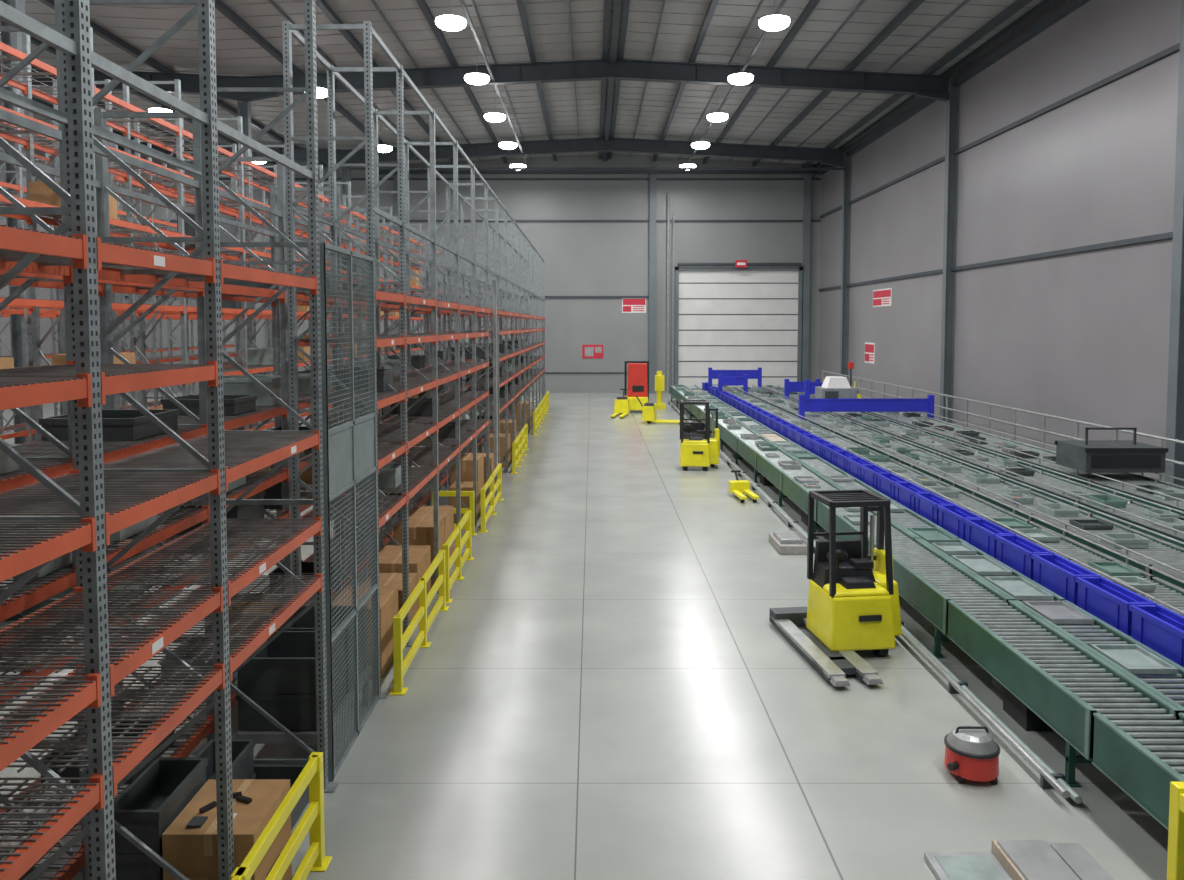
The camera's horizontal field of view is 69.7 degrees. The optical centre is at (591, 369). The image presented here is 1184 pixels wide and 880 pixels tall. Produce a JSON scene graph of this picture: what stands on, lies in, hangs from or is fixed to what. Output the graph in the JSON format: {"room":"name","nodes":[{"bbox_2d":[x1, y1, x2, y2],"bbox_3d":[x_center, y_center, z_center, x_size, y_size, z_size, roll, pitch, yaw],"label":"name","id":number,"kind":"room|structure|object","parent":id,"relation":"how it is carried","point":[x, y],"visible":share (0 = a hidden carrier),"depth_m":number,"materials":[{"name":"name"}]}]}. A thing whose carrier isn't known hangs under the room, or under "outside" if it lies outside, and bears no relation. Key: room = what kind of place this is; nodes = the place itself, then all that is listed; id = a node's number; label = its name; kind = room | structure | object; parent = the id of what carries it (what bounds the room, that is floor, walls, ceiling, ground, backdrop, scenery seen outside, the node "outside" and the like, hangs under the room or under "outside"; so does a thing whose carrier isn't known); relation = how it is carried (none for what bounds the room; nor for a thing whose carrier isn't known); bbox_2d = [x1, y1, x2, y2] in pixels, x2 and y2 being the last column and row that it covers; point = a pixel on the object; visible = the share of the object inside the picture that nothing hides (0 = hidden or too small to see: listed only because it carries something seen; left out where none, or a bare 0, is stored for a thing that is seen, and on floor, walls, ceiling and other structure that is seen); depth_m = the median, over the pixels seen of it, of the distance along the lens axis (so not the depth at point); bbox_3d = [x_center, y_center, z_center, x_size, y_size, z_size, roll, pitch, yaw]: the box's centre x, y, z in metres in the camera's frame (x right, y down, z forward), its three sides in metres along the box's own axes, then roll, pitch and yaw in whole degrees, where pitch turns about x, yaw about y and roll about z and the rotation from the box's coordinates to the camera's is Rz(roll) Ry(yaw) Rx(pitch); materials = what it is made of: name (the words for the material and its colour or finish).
{"room":"distribution center","nodes":[
{"label":"distribution center","id":0,"kind":"room"},
{"bbox_2d":[0,123,57,365],"bbox_3d":[-30.125,-4.525,23.295,0.250,15.000,59.000,0,3,0],"label":"wall","id":1,"kind":"structure","parent":0,"point":[44,293],"depth_m":46.23,"materials":[{"name":"grey metal"}]},
{"bbox_2d":[114,155,821,392],"bbox_3d":[-7.900,-6.076,52.880,44.700,15.000,0.250,0,3,0],"label":"wall","id":2,"kind":"structure","parent":0,"point":[581,258],"depth_m":52.65,"materials":[{"name":"grey metal"}]},
{"bbox_2d":[117,165,820,392],"bbox_3d":[-7.950,-5.562,52.621,44.100,14.000,0.320,0,3,0],"label":"trim","id":3,"kind":"structure","parent":2,"relation":"attached to","point":[652,178],"depth_m":52.45,"materials":[{"name":"paint"}]},
{"bbox_2d":[582,345,602,357],"bbox_3d":[0.050,-1.150,52.995,1.300,0.850,0.036,0,3,0],"label":"notice sign","id":4,"kind":"object","parent":2,"relation":"attached to","point":[588,351],"visible":1,"depth_m":52.98,"materials":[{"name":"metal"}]},
{"bbox_2d":[622,298,645,312],"bbox_3d":[2.620,-4.021,52.844,1.500,0.950,0.036,0,3,0],"label":"safety sign","id":5,"kind":"object","parent":2,"relation":"attached to","point":[629,305],"visible":1,"depth_m":52.83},
{"bbox_2d":[674,263,802,391],"bbox_3d":[9.070,-2.584,52.652,7.860,8.050,0.530,0,3,0],"label":"door","id":6,"kind":"structure","parent":2,"relation":"in","point":[727,318],"depth_m":52.79,"materials":[{"name":"paint"}]},
{"bbox_2d":[0,59,950,101],"bbox_3d":[-6.975,-11.215,32.958,41.650,1.590,0.320,0,3,0],"label":"rafter","id":7,"kind":"object","parent":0,"point":[935,87],"depth_m":32.93,"materials":[{"name":"grey metal"}]},
{"bbox_2d":[118,137,844,167],"bbox_3d":[-6.975,-11.932,46.639,41.650,1.590,0.320,0,3,0],"label":"rafter","id":8,"kind":"object","parent":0,"point":[835,157],"depth_m":46.61,"materials":[{"name":"grey metal"}]},
{"bbox_2d":[0,0,1048,164],"bbox_3d":[-7.900,-11.457,22.932,44.702,0.858,59.500,0,3,0],"label":"roof purlins","id":9,"kind":"structure","parent":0,"point":[139,26],"depth_m":31.71,"materials":[{"name":"grey metal"}]},
{"bbox_2d":[316,59,326,97],"bbox_3d":[-10.200,-10.869,31.474,0.900,1.495,0.900,0,3,0],"label":"lamp","id":10,"kind":"object","parent":9,"relation":"hanging from","point":[321,91],"visible":0.42,"depth_m":31.30,"materials":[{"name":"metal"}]},
{"bbox_2d":[378,144,391,152],"bbox_3d":[-10.200,-11.393,41.461,0.900,1.495,0.900,0,3,0],"label":"lamp","id":11,"kind":"object","parent":9,"relation":"hanging from","point":[381,148],"visible":0.8,"depth_m":41.19,"materials":[{"name":"metal"}]},
{"bbox_2d":[435,0,465,30],"bbox_3d":[-4.100,-10.731,24.672,0.900,1.630,0.900,0,3,0],"label":"lamp","id":12,"kind":"object","parent":9,"relation":"hanging from","point":[448,22],"visible":1,"depth_m":24.45,"materials":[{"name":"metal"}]},
{"bbox_2d":[464,42,489,84],"bbox_3d":[-4.100,-11.024,30.265,0.900,1.630,0.900,0,3,0],"label":"lamp","id":13,"kind":"object","parent":9,"relation":"hanging from","point":[475,78],"visible":0.98,"depth_m":30.03,"materials":[{"name":"metal"}]},
{"bbox_2d":[484,87,504,121],"bbox_3d":[-4.100,-11.317,35.857,0.900,1.630,0.900,0,3,0],"label":"lamp","id":14,"kind":"object","parent":9,"relation":"hanging from","point":[491,116],"visible":0.98,"depth_m":35.60,"materials":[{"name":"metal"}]},
{"bbox_2d":[499,141,516,148],"bbox_3d":[-4.100,-11.610,41.449,0.900,1.630,0.900,0,3,0],"label":"lamp","id":15,"kind":"object","parent":9,"relation":"hanging from","point":[505,144],"visible":0.98,"depth_m":41.18,"materials":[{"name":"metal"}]},
{"bbox_2d":[691,129,709,148],"bbox_3d":[5.300,-11.613,41.449,0.900,1.635,0.900,0,3,0],"label":"lamp","id":16,"kind":"object","parent":9,"relation":"hanging from","point":[700,144],"visible":1,"depth_m":41.20,"materials":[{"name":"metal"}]},
{"bbox_2d":[707,89,727,121],"bbox_3d":[5.300,-11.320,35.857,0.900,1.635,0.900,0,3,0],"label":"lamp","id":17,"kind":"object","parent":9,"relation":"hanging from","point":[717,116],"visible":0.98,"depth_m":35.63,"materials":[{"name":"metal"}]},
{"bbox_2d":[728,68,752,84],"bbox_3d":[5.300,-11.027,30.264,0.900,1.635,0.900,0,3,0],"label":"lamp","id":18,"kind":"object","parent":9,"relation":"hanging from","point":[741,78],"visible":1,"depth_m":30.03,"materials":[{"name":"metal"}]},
{"bbox_2d":[759,0,789,30],"bbox_3d":[5.300,-10.733,24.672,0.900,1.635,0.900,0,3,0],"label":"lamp","id":19,"kind":"object","parent":9,"relation":"hanging from","point":[773,22],"visible":1,"depth_m":24.45,"materials":[{"name":"metal"}]},
{"bbox_2d":[0,0,1059,167],"bbox_3d":[-7.625,-11.265,22.942,42.960,0.873,59.000,0,3,0],"label":"roof","id":20,"kind":"structure","parent":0,"point":[913,5],"depth_m":31.27,"materials":[{"name":"grey metal"}]},
{"bbox_2d":[459,0,786,162],"bbox_3d":[0.900,-10.596,21.625,9.500,0.060,55.700,0,3,0],"label":"cable tray","id":21,"kind":"object","parent":20,"relation":"attached to","point":[782,3],"visible":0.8,"depth_m":30.80,"materials":[{"name":"grey paint"}]},
{"bbox_2d":[0,393,1167,879],"bbox_3d":[-7.900,3.114,23.695,44.800,0.300,59.600,0,3,0],"label":"floor","id":22,"kind":"structure","parent":0,"point":[608,689],"depth_m":9.03,"materials":[{"name":"concrete"}]},
{"bbox_2d":[0,0,34,443],"bbox_3d":[-13.500,-3.279,20.056,0.560,12.850,0.500,0,3,0],"label":"steel column","id":23,"kind":"structure","parent":22,"relation":"on","point":[13,39],"depth_m":19.98,"materials":[{"name":"grey metal"}]},
{"bbox_2d":[0,149,234,434],"bbox_3d":[-17.900,-2.034,23.526,1.180,10.000,37.960,0,3,0],"label":"rack","id":24,"kind":"object","parent":22,"relation":"on","point":[192,347],"visible":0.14,"depth_m":34.08,"materials":[{"name":"metal"}]},
{"bbox_2d":[0,0,338,879],"bbox_3d":[-2.885,-0.796,4.675,1.130,9.500,5.780,0,3,0],"label":"rack","id":25,"kind":"object","parent":22,"relation":"on","point":[101,500],"visible":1,"depth_m":5.11,"materials":[{"name":"metal"}]},
{"bbox_2d":[0,84,347,441],"bbox_3d":[-12.600,-1.685,23.544,1.180,9.300,37.960,0,3,0],"label":"rack","id":26,"kind":"object","parent":22,"relation":"on","point":[20,189],"visible":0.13,"depth_m":23.35,"materials":[{"name":"metal"}]},
{"bbox_2d":[0,27,442,540],"bbox_3d":[-7.900,-1.335,23.562,1.180,8.600,37.960,0,3,0],"label":"rack","id":27,"kind":"object","parent":22,"relation":"on","point":[34,304],"visible":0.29,"depth_m":15.37,"materials":[{"name":"metal"}]},
{"bbox_2d":[0,182,423,588],"bbox_3d":[-7.900,-0.655,23.867,0.824,5.891,37.292,0,3,0],"label":"stock","id":28,"kind":"object","parent":27,"relation":"on","point":[40,192],"visible":0.11,"depth_m":17.25,"materials":[{"name":"cardboard"}]},
{"bbox_2d":[162,779,291,879],"bbox_3d":[-2.599,3.504,6.121,0.622,0.761,0.703,0,3,0],"label":"cardboard box","id":29,"kind":"object","parent":22,"relation":"on","point":[193,852],"visible":0.78,"depth_m":5.88,"materials":[{"name":"brown cardboard"}]},
{"bbox_2d":[186,791,251,827],"bbox_3d":[-2.619,3.114,6.029,0.322,0.026,0.414,0,3,0],"label":"tools","id":30,"kind":"object","parent":29,"relation":"on","point":[196,821],"visible":0.73,"depth_m":6.01,"materials":[{"name":"black paint"}]},
{"bbox_2d":[53,79,418,423],"bbox_3d":[-9.150,-1.618,28.955,1.180,8.600,27.160,0,3,0],"label":"rack","id":31,"kind":"object","parent":22,"relation":"on","point":[112,178],"visible":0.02,"depth_m":18.16,"materials":[{"name":"metal"}]},
{"bbox_2d":[237,101,256,374],"bbox_3d":[-13.500,-3.975,33.338,0.560,12.850,0.500,0,3,0],"label":"steel column","id":32,"kind":"structure","parent":22,"relation":"on","point":[244,108],"depth_m":33.04,"materials":[{"name":"grey metal"}]},
{"bbox_2d":[0,0,517,879],"bbox_3d":[-4.110,-1.477,22.453,1.160,9.000,41.360,0,3,0],"label":"rack","id":33,"kind":"object","parent":22,"relation":"on","point":[55,454],"visible":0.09,"depth_m":7.94,"materials":[{"name":"metal"}]},
{"bbox_2d":[231,752,331,879],"bbox_3d":[-2.140,3.493,5.200,0.180,0.880,3.000,0,3,0],"label":"guard rail","id":34,"kind":"object","parent":22,"relation":"on","point":[314,860],"visible":1,"depth_m":6.21,"materials":[{"name":"metal"}]},
{"bbox_2d":[220,242,379,781],"bbox_3d":[-2.885,1.282,8.579,0.990,4.942,1.764,0,3,0],"label":"mesh panel","id":35,"kind":"object","parent":22,"relation":"on","point":[350,447],"visible":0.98,"depth_m":8.43,"materials":[{"name":"grey metal"}]},
{"bbox_2d":[236,665,371,743],"bbox_3d":[-2.880,3.542,8.697,0.840,0.415,1.600,0,3,0],"label":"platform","id":36,"kind":"object","parent":22,"relation":"on","point":[260,736],"visible":0.17,"depth_m":7.89,"materials":[{"name":"metal"}]},
{"bbox_2d":[342,167,351,365],"bbox_3d":[-13.500,-4.692,47.019,0.560,12.850,0.500,0,3,0],"label":"steel column","id":37,"kind":"structure","parent":22,"relation":"on","point":[346,173],"depth_m":46.70,"materials":[{"name":"grey metal"}]},
{"bbox_2d":[331,586,397,678],"bbox_3d":[-2.850,3.228,10.533,0.700,0.851,0.902,0,3,0],"label":"cardboard box","id":38,"kind":"object","parent":22,"relation":"on","point":[388,595],"visible":0.23,"depth_m":10.40,"materials":[{"name":"brown cardboard"}]},
{"bbox_2d":[362,573,416,621],"bbox_3d":[-2.790,3.243,11.666,0.620,0.701,0.802,0,3,0],"label":"cardboard box","id":39,"kind":"object","parent":22,"relation":"on","point":[385,579],"visible":0.3,"depth_m":11.68,"materials":[{"name":"brown cardboard"}]},
{"bbox_2d":[379,545,430,610],"bbox_3d":[-2.850,3.140,12.682,0.700,0.801,1.002,0,3,0],"label":"cardboard box","id":40,"kind":"object","parent":22,"relation":"on","point":[390,556],"visible":0.44,"depth_m":12.53,"materials":[{"name":"brown cardboard"}]},
{"bbox_2d":[282,21,544,698],"bbox_3d":[-2.885,-0.934,26.412,1.130,7.500,34.110,0,3,0],"label":"rack","id":41,"kind":"object","parent":22,"relation":"on","point":[408,383],"visible":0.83,"depth_m":13.10,"materials":[{"name":"metal"}]},
{"bbox_2d":[389,550,448,694],"bbox_3d":[-2.220,3.180,11.157,0.180,0.880,3.030,0,3,0],"label":"guard rail","id":42,"kind":"object","parent":22,"relation":"on","point":[400,640],"visible":1,"depth_m":10.80,"materials":[{"name":"metal"}]},
{"bbox_2d":[394,515,444,587],"bbox_3d":[-2.820,2.974,13.950,0.660,1.001,0.852,0,3,0],"label":"cardboard box","id":43,"kind":"object","parent":22,"relation":"on","point":[421,527],"visible":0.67,"depth_m":13.52,"materials":[{"name":"brown cardboard"}]},
{"bbox_2d":[408,506,453,558],"bbox_3d":[-2.850,2.947,14.925,0.700,0.951,0.902,0,3,0],"label":"cardboard box","id":44,"kind":"object","parent":22,"relation":"on","point":[447,511],"visible":0.23,"depth_m":14.95,"materials":[{"name":"brown cardboard"}]},
{"bbox_2d":[432,491,476,535],"bbox_3d":[-2.780,2.870,17.074,0.920,0.880,0.180,0,3,0],"label":"guard rail","id":45,"kind":"object","parent":22,"relation":"on","point":[470,494],"visible":0.39,"depth_m":17.02,"materials":[{"name":"metal"}]},
{"bbox_2d":[442,510,473,602],"bbox_3d":[-2.220,3.026,14.103,0.180,0.880,2.530,0,3,0],"label":"guard rail","id":46,"kind":"object","parent":22,"relation":"on","point":[455,557],"visible":0.91,"depth_m":14.04,"materials":[{"name":"metal"}]},
{"bbox_2d":[449,481,477,523],"bbox_3d":[-2.750,2.850,18.224,0.500,0.801,0.702,0,3,0],"label":"cardboard box","id":47,"kind":"object","parent":22,"relation":"on","point":[464,485],"visible":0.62,"depth_m":17.87,"materials":[{"name":"brown cardboard"}]},
{"bbox_2d":[451,453,483,515],"bbox_3d":[-2.800,2.575,19.161,0.600,1.251,1.002,0,3,0],"label":"cardboard box","id":48,"kind":"object","parent":22,"relation":"on","point":[466,460],"visible":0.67,"depth_m":18.66,"materials":[{"name":"brown cardboard"}]},
{"bbox_2d":[478,463,503,532],"bbox_3d":[-2.220,2.775,18.896,0.180,0.880,3.330,0,3,0],"label":"guard rail","id":49,"kind":"object","parent":22,"relation":"on","point":[485,516],"visible":1,"depth_m":18.67,"materials":[{"name":"metal"}]},
{"bbox_2d":[493,280,497,497],"bbox_3d":[-2.345,0.465,20.753,0.110,5.300,0.360,0,3,0],"label":"post","id":50,"kind":"object","parent":22,"relation":"on","point":[495,402],"visible":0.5,"depth_m":20.65,"materials":[{"name":"metal"}]},
{"bbox_2d":[489,433,510,466],"bbox_3d":[-2.800,2.412,25.611,0.600,0.901,0.902,0,3,0],"label":"cardboard box","id":51,"kind":"object","parent":22,"relation":"on","point":[502,435],"visible":0.32,"depth_m":25.16,"materials":[{"name":"brown cardboard"}]},
{"bbox_2d":[499,420,515,456],"bbox_3d":[-2.800,2.208,27.603,0.600,1.101,0.902,0,3,0],"label":"cardboard box","id":52,"kind":"object","parent":22,"relation":"on","point":[501,422],"visible":0.19,"depth_m":27.14,"materials":[{"name":"brown cardboard"}]},
{"bbox_2d":[511,424,528,473],"bbox_3d":[-2.220,2.378,26.461,0.180,0.880,4.780,0,3,0],"label":"guard rail","id":53,"kind":"object","parent":22,"relation":"on","point":[520,444],"visible":1,"depth_m":25.92,"materials":[{"name":"metal"}]},
{"bbox_2d":[515,401,530,430],"bbox_3d":[-2.800,1.855,34.344,0.600,1.101,1.202,0,3,0],"label":"cardboard box","id":54,"kind":"object","parent":22,"relation":"on","point":[516,402],"visible":0.53,"depth_m":33.75,"materials":[{"name":"brown cardboard"}]},
{"bbox_2d":[532,391,548,434],"bbox_3d":[-2.220,1.779,37.895,0.180,0.880,10.680,0,3,0],"label":"guard rail","id":55,"kind":"object","parent":22,"relation":"on","point":[539,413],"visible":1,"depth_m":36.39,"materials":[{"name":"metal"}]},
{"bbox_2d":[610,389,629,417],"bbox_3d":[1.319,1.541,39.380,0.698,1.200,2.085,1,3,11],"label":"truck","id":56,"kind":"object","parent":22,"relation":"on","point":[622,405],"visible":1,"depth_m":39.59,"materials":[{"name":"yellow paint"}]},
{"bbox_2d":[624,361,648,409],"bbox_3d":[2.177,0.809,41.399,1.247,2.450,1.194,0,3,0],"label":"truck","id":57,"kind":"object","parent":22,"relation":"on","point":[638,371],"visible":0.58,"depth_m":41.09,"materials":[{"name":"red paint"}]},
{"bbox_2d":[635,395,684,423],"bbox_3d":[2.904,1.692,36.504,2.085,1.200,0.698,1,3,13],"label":"truck","id":58,"kind":"object","parent":22,"relation":"on","point":[649,410],"visible":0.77,"depth_m":36.31,"materials":[{"name":"yellow paint"}]},
{"bbox_2d":[654,371,665,408],"bbox_3d":[3.400,1.006,42.911,0.600,1.900,0.600,0,3,0],"label":"post","id":59,"kind":"object","parent":22,"relation":"on","point":[659,378],"visible":0.91,"depth_m":42.72,"materials":[{"name":"metal"}]},
{"bbox_2d":[666,193,673,392],"bbox_3d":[4.835,-4.703,52.476,0.430,12.300,0.160,0,3,0],"label":"pipes","id":60,"kind":"object","parent":22,"relation":"on","point":[668,194],"visible":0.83,"depth_m":52.40,"materials":[{"name":"metal"}]},
{"bbox_2d":[679,400,719,469],"bbox_3d":[3.187,1.898,25.055,1.217,1.983,1.182,0,3,3],"label":"forklift","id":61,"kind":"object","parent":22,"relation":"on","point":[697,449],"visible":1,"depth_m":24.66,"materials":[{"name":"yellow paint"}]},
{"bbox_2d":[718,374,747,398],"bbox_3d":[6.580,1.163,39.715,1.480,1.920,0.300,0,3,0],"label":"frame","id":62,"kind":"object","parent":22,"relation":"on","point":[722,381],"visible":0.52,"depth_m":39.62,"materials":[{"name":"metal"}]},
{"bbox_2d":[708,367,761,392],"bbox_3d":[7.245,0.910,43.107,2.810,2.070,0.300,0,3,0],"label":"frame","id":63,"kind":"object","parent":22,"relation":"on","point":[712,374],"visible":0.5,"depth_m":43.02,"materials":[{"name":"metal"}]},
{"bbox_2d":[728,470,758,502],"bbox_3d":[3.672,2.830,20.654,0.480,0.585,1.255,0,3,-6],"label":"jack","id":64,"kind":"object","parent":22,"relation":"on","point":[738,487],"visible":1,"depth_m":20.86,"materials":[{"name":"yellow paint"}]},
{"bbox_2d":[769,531,806,553],"bbox_3d":[3.700,3.242,16.092,0.500,0.240,1.000,0,3,0],"label":"concrete block","id":65,"kind":"object","parent":22,"relation":"on","point":[784,542],"visible":0.98,"depth_m":15.74,"materials":[{"name":"concrete"}]},
{"bbox_2d":[784,379,819,398],"bbox_3d":[9.175,1.324,37.120,1.650,1.870,0.300,0,3,0],"label":"frame","id":66,"kind":"object","parent":22,"relation":"on","point":[788,386],"visible":0.41,"depth_m":37.03,"materials":[{"name":"metal"}]},
{"bbox_2d":[804,379,822,397],"bbox_3d":[9.175,1.407,33.620,1.650,2.070,0.300,0,3,0],"label":"frame","id":67,"kind":"object","parent":22,"relation":"on","point":[809,387],"visible":0.27,"depth_m":33.52,"materials":[{"name":"metal"}]},
{"bbox_2d":[769,489,901,686],"bbox_3d":[3.396,2.639,10.920,1.519,1.984,2.268,0,3,-7],"label":"forklift","id":68,"kind":"object","parent":22,"relation":"on","point":[853,596],"visible":1,"depth_m":10.78,"materials":[{"name":"yellow paint"}]},
{"bbox_2d":[840,152,850,379],"bbox_3d":[13.973,-5.117,46.997,0.445,13.700,0.440,0,3,0],"label":"steel column","id":69,"kind":"structure","parent":22,"relation":"on","point":[846,188],"depth_m":46.93,"materials":[{"name":"grey metal"}]},
{"bbox_2d":[798,395,934,419],"bbox_3d":[9.390,1.768,29.133,4.720,1.820,0.300,0,3,0],"label":"frame","id":70,"kind":"object","parent":22,"relation":"on","point":[805,404],"visible":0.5,"depth_m":29.05,"materials":[{"name":"metal"}]},
{"bbox_2d":[667,400,1081,803],"bbox_3d":[4.190,2.726,26.779,0.200,0.153,38.800,0,3,0],"label":"pipes","id":71,"kind":"object","parent":22,"relation":"on","point":[1049,779],"visible":0.69,"depth_m":9.21,"materials":[{"name":"metal"}]},
{"bbox_2d":[697,418,1053,730],"bbox_3d":[4.725,2.847,22.680,0.450,0.340,27.800,0,3,0],"label":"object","id":72,"kind":"object","parent":22,"relation":"on","point":[1028,720],"visible":0.16,"depth_m":9.05,"materials":[{"name":"black paint"}]},
{"bbox_2d":[669,385,1183,829],"bbox_3d":[4.710,2.407,26.014,0.798,0.870,43.304,0,3,0],"label":"conveyor","id":73,"kind":"object","parent":22,"relation":"on","point":[1134,736],"visible":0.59,"depth_m":8.76,"materials":[{"name":"green metal"}]},
{"bbox_2d":[675,385,869,524],"bbox_3d":[4.705,1.710,30.669,0.586,0.126,32.599,0,3,0],"label":"packaged goods","id":74,"kind":"object","parent":73,"relation":"on","point":[809,481],"visible":0.78,"depth_m":22.11,"materials":[{"name":"grey plastic"}]},
{"bbox_2d":[684,385,1183,712],"bbox_3d":[5.440,2.407,26.012,0.658,0.870,43.300,0,3,0],"label":"conveyor","id":75,"kind":"object","parent":22,"relation":"on","point":[1170,687],"visible":0.23,"depth_m":9.91,"materials":[{"name":"metal"}]},
{"bbox_2d":[690,388,1178,673],"bbox_3d":[5.430,2.046,24.867,0.484,0.060,40.277,0,3,0],"label":"trays","id":76,"kind":"object","parent":75,"relation":"on","point":[1135,659],"visible":0.82,"depth_m":11.01,"materials":[{"name":"metal"}]},
{"bbox_2d":[707,381,1183,616],"bbox_3d":[6.640,2.286,25.404,0.818,1.176,41.500,0,3,0],"label":"conveyor","id":77,"kind":"object","parent":22,"relation":"on","point":[1166,594],"visible":0.4,"depth_m":13.18,"materials":[{"name":"grey metal"}]},
{"bbox_2d":[717,384,1155,591],"bbox_3d":[6.643,1.681,27.404,0.627,0.125,34.580,0,3,0],"label":"packaged goods","id":78,"kind":"object","parent":77,"relation":"on","point":[1125,574],"visible":0.71,"depth_m":13.49,"materials":[{"name":"plastic"}]},
{"bbox_2d":[939,79,959,422],"bbox_3d":[13.973,-4.400,33.315,0.445,13.700,0.440,0,3,0],"label":"steel column","id":79,"kind":"structure","parent":22,"relation":"on","point":[952,106],"depth_m":33.25,"materials":[{"name":"grey metal"}]},
{"bbox_2d":[733,384,1183,588],"bbox_3d":[7.825,2.335,24.656,1.048,1.156,39.000,0,3,0],"label":"conveyor","id":80,"kind":"object","parent":22,"relation":"on","point":[1162,555],"visible":0.41,"depth_m":14.59,"materials":[{"name":"metal"}]},
{"bbox_2d":[741,387,1149,547],"bbox_3d":[7.827,1.811,24.889,0.868,0.129,35.544,0,3,0],"label":"packaged goods","id":81,"kind":"object","parent":80,"relation":"on","point":[1019,494],"visible":0.86,"depth_m":15.95,"materials":[{"name":"grey plastic"}]},
{"bbox_2d":[944,725,999,783],"bbox_3d":[3.527,3.558,7.947,0.526,0.461,0.480,0,3,0],"label":"vacuum cleaner","id":82,"kind":"object","parent":22,"relation":"on","point":[971,752],"visible":1,"depth_m":7.79,"materials":[{"name":"red paint"}]},
{"bbox_2d":[762,384,1183,547],"bbox_3d":[9.150,2.299,25.155,0.998,1.176,38.000,0,3,0],"label":"conveyor","id":83,"kind":"object","parent":22,"relation":"on","point":[1056,485],"visible":0.38,"depth_m":17.03,"materials":[{"name":"grey metal"}]},
{"bbox_2d":[815,362,856,397],"bbox_3d":[9.150,0.532,31.861,1.300,1.650,1.020,0,3,0],"label":"control unit","id":84,"kind":"object","parent":83,"relation":"on","point":[832,386],"visible":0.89,"depth_m":31.49,"materials":[{"name":"metal"}]},
{"bbox_2d":[766,385,1183,530],"bbox_3d":[9.154,1.723,26.169,0.806,0.130,34.610,0,3,0],"label":"packaged goods","id":85,"kind":"object","parent":83,"relation":"on","point":[1167,518],"visible":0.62,"depth_m":18.17,"materials":[{"name":"grey plastic"}]},
{"bbox_2d":[800,392,1183,515],"bbox_3d":[10.750,2.269,25.153,1.398,1.236,34.000,0,3,0],"label":"conveyor","id":86,"kind":"object","parent":22,"relation":"on","point":[1126,483],"visible":0.4,"depth_m":18.99,"materials":[{"name":"grey metal"}]},
{"bbox_2d":[880,412,1055,461],"bbox_3d":[10.704,1.687,26.854,1.131,0.130,14.482,0,3,0],"label":"packaged goods","id":87,"kind":"object","parent":86,"relation":"on","point":[914,416],"visible":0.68,"depth_m":23.44,"materials":[{"name":"grey plastic"}]},
{"bbox_2d":[1054,428,1167,472],"bbox_3d":[10.750,1.617,17.659,1.660,0.850,1.160,0,3,0],"label":"crate","id":88,"kind":"object","parent":86,"relation":"on","point":[1087,456],"visible":1,"depth_m":17.13,"materials":[{"name":"plastic"}]},
{"bbox_2d":[1135,485,1183,499],"bbox_3d":[10.754,2.424,12.871,1.009,0.122,6.978,0,3,0],"label":"packaged goods","id":89,"kind":"object","parent":86,"relation":"on","point":[1178,494],"visible":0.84,"depth_m":15.67,"materials":[{"name":"plastic"}]},
{"bbox_2d":[822,371,1183,479],"bbox_3d":[12.400,1.796,28.934,0.070,1.785,33.670,0,3,0],"label":"handrail","id":90,"kind":"object","parent":22,"relation":"on","point":[989,418],"visible":0.52,"depth_m":24.89,"materials":[{"name":"metal"}]},
{"bbox_2d":[924,840,1112,879],"bbox_3d":[3.260,3.810,6.408,1.280,0.120,0.800,0,3,0],"label":"metal panels","id":91,"kind":"object","parent":22,"relation":"on","point":[1022,859],"visible":1,"depth_m":6.54,"materials":[{"name":"metal"}]},
{"bbox_2d":[1164,0,1183,485],"bbox_3d":[13.973,-3.704,20.034,0.445,13.700,0.440,0,3,0],"label":"steel column","id":92,"kind":"structure","parent":22,"relation":"on","point":[1174,419],"depth_m":20.17,"materials":[{"name":"grey metal"}]},
{"bbox_2d":[1167,782,1183,879],"bbox_3d":[4.240,3.465,5.529,0.160,0.900,1.380,0,3,0],"label":"guard","id":93,"kind":"object","parent":22,"relation":"on","point":[1175,859],"visible":1,"depth_m":6.10,"materials":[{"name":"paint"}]},
{"bbox_2d":[349,168,845,173],"bbox_3d":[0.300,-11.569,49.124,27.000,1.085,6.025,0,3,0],"label":"tie beam","id":94,"kind":"structure","parent":0,"point":[381,170],"depth_m":51.96,"materials":[{"name":"metal"}]},
{"bbox_2d":[819,0,1180,480],"bbox_3d":[14.325,-4.126,23.316,0.250,14.200,59.000,0,3,0],"label":"wall","id":95,"kind":"structure","parent":0,"point":[1081,336],"depth_m":27.21,"materials":[{"name":"grey metal"}]},
{"bbox_2d":[865,342,874,363],"bbox_3d":[14.182,-0.873,43.414,0.036,1.050,1.500,0,3,0],"label":"safety sign","id":96,"kind":"object","parent":95,"relation":"attached to","point":[869,347],"visible":1,"depth_m":43.32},
{"bbox_2d":[873,288,891,306],"bbox_3d":[14.182,-3.531,41.572,0.036,0.850,2.600,0,3,0],"label":"safety sign","id":97,"kind":"object","parent":95,"relation":"attached to","point":[881,297],"visible":1,"depth_m":41.44,"materials":[{"name":"red plastic"}]},
{"bbox_2d":[819,0,1179,290],"bbox_3d":[14.100,-7.037,23.163,0.200,7.370,59.000,0,3,0],"label":"wall rails","id":98,"kind":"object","parent":95,"relation":"attached to","point":[1069,7],"depth_m":28.23,"materials":[{"name":"metal"}]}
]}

